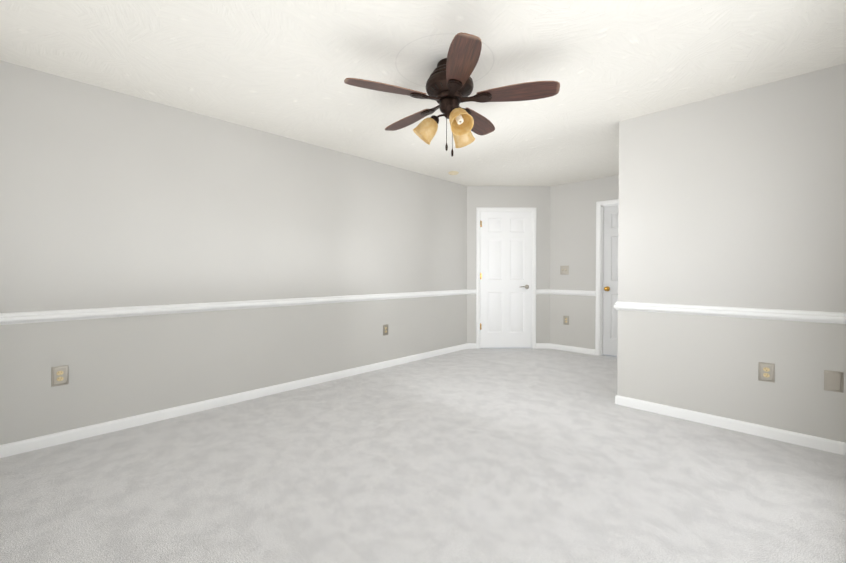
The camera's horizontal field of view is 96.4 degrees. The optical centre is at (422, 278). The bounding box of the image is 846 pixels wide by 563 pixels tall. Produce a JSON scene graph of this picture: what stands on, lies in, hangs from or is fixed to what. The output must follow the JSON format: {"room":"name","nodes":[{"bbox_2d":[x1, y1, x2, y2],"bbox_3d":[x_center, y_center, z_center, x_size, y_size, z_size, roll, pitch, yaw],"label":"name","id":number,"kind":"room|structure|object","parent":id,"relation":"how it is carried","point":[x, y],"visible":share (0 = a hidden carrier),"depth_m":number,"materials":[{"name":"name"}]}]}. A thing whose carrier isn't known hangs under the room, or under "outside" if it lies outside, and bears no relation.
{"room":"empty bedroom","nodes":[
{"label":"empty bedroom","id":0,"kind":"room"},
{"bbox_2d":[0,60,466,444],"bbox_3d":[-0.985,-0.136,4.002,0.100,2.410,5.095,1,1,44],"label":"wall","id":1,"kind":"structure","parent":0,"point":[109,198],"depth_m":3.01,"materials":[{"name":"paint"}]},
{"bbox_2d":[51,365,68,386],"bbox_3d":[-2.385,0.642,2.487,0.010,0.128,0.082,1,1,44],"label":"electrical outlet","id":2,"kind":"object","parent":1,"relation":"attached to","point":[59,375],"visible":1,"depth_m":2.48,"materials":[{"name":"beige plastic"}]},
{"bbox_2d":[383,324,387,335],"bbox_3d":[-0.441,0.615,4.495,0.010,0.128,0.082,1,1,44],"label":"electrical outlet","id":3,"kind":"object","parent":1,"relation":"attached to","point":[385,329],"visible":1,"depth_m":4.49,"materials":[{"name":"beige plastic"}]},
{"bbox_2d":[0,343,845,457],"bbox_3d":[0.703,1.046,2.885,3.900,0.076,5.616,1,1,44],"label":"baseboard","id":4,"kind":"structure","parent":1,"relation":"attached to","point":[62,437],"depth_m":2.86,"materials":[{"name":"white wood"}]},
{"bbox_2d":[0,289,845,324],"bbox_3d":[0.703,0.240,2.874,3.900,0.072,5.616,1,1,44],"label":"trim","id":5,"kind":"structure","parent":1,"relation":"attached to","point":[113,312],"depth_m":2.85,"materials":[{"name":"white wood"}]},
{"bbox_2d":[0,348,845,562],"bbox_3d":[0.737,1.133,2.922,4.500,0.100,6.316,1,1,44],"label":"floor","id":6,"kind":"structure","parent":0,"point":[505,455],"depth_m":2.03,"materials":[{"name":"carpet"}]},
{"bbox_2d":[0,0,845,185],"bbox_3d":[0.737,-1.376,2.888,4.500,0.100,6.316,1,1,44],"label":"ceiling","id":7,"kind":"structure","parent":0,"point":[285,68],"depth_m":2.28,"materials":[{"name":"white paint"}]},
{"bbox_2d":[344,32,559,156],"bbox_3d":[0.150,-1.025,2.374,1.216,0.588,1.236,1,1,44],"label":"ceiling fan","id":8,"kind":"object","parent":7,"relation":"hanging from","point":[449,86],"visible":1,"depth_m":2.24,"materials":[{"name":"brown wood"}]},
{"bbox_2d":[448,171,458,174],"bbox_3d":[0.389,-1.341,4.844,0.134,0.024,0.134,1,1,44],"label":"smoke detector","id":9,"kind":"object","parent":7,"relation":"attached to","point":[453,172],"visible":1,"depth_m":4.81,"materials":[{"name":"beige plastic"}]},
{"bbox_2d":[467,186,549,342],"bbox_3d":[1.269,-0.159,5.673,1.240,2.410,0.100,0,1,-1],"label":"wall","id":10,"kind":"structure","parent":0,"point":[538,197],"depth_m":5.62,"materials":[{"name":"paint"}]},
{"bbox_2d":[480,212,531,347],"bbox_3d":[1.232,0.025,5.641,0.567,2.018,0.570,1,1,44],"label":"entry door","id":11,"kind":"structure","parent":10,"relation":"in","point":[505,278],"depth_m":5.63,"materials":[{"name":"white wood"}]},
{"bbox_2d":[476,207,536,348],"bbox_3d":[1.235,-0.001,5.666,0.890,2.094,0.126,0,1,-1],"label":"door frame","id":12,"kind":"structure","parent":10,"relation":"attached to","point":[479,210],"depth_m":5.60,"materials":[{"name":"white wood"}]},
{"bbox_2d":[550,175,618,348],"bbox_3d":[2.412,-0.152,5.192,1.857,2.410,0.100,1,1,44],"label":"wall","id":13,"kind":"structure","parent":0,"point":[573,226],"depth_m":5.36,"materials":[{"name":"paint"}]},
{"bbox_2d":[560,266,568,274],"bbox_3d":[2.041,-0.116,5.466,0.126,0.128,0.023,1,1,44],"label":"double light switch","id":14,"kind":"object","parent":13,"relation":"attached to","point":[564,270],"visible":1,"depth_m":5.47,"materials":[{"name":"beige plastic"}]},
{"bbox_2d":[563,316,568,324],"bbox_3d":[2.066,0.608,5.461,0.082,0.128,0.010,1,1,44],"label":"electrical outlet","id":15,"kind":"object","parent":13,"relation":"attached to","point":[565,320],"visible":1,"depth_m":5.46,"materials":[{"name":"beige plastic"}]},
{"bbox_2d":[595,199,618,355],"bbox_3d":[2.659,0.009,4.943,0.738,2.094,0.126,1,1,44],"label":"door frame","id":16,"kind":"structure","parent":13,"relation":"attached to","point":[600,205],"depth_m":5.13,"materials":[{"name":"white wood"}]},
{"bbox_2d":[603,205,618,355],"bbox_3d":[2.656,0.035,4.940,0.610,2.018,0.107,1,1,44],"label":"closet door","id":17,"kind":"structure","parent":13,"relation":"in","point":[610,281],"depth_m":5.09,"materials":[{"name":"white wood"}]},
{"bbox_2d":[617,63,845,442],"bbox_3d":[2.280,-0.119,2.709,1.610,2.410,0.100,1,1,44],"label":"wall block","id":18,"kind":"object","parent":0,"point":[736,199],"visible":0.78,"depth_m":2.67,"materials":[{"name":"paint"}]},
{"bbox_2d":[758,362,774,382],"bbox_3d":[2.343,0.642,2.581,0.082,0.128,0.010,1,1,44],"label":"electrical outlet","id":19,"kind":"object","parent":18,"relation":"attached to","point":[766,372],"visible":1,"depth_m":2.58,"materials":[{"name":"beige plastic"}]},
{"bbox_2d":[824,370,843,392],"bbox_3d":[2.567,0.645,2.365,0.082,0.128,0.009,1,1,44],"label":"wall plate","id":20,"kind":"object","parent":18,"relation":"attached to","point":[833,380],"visible":1,"depth_m":2.36,"materials":[{"name":"beige plastic"}]}
]}

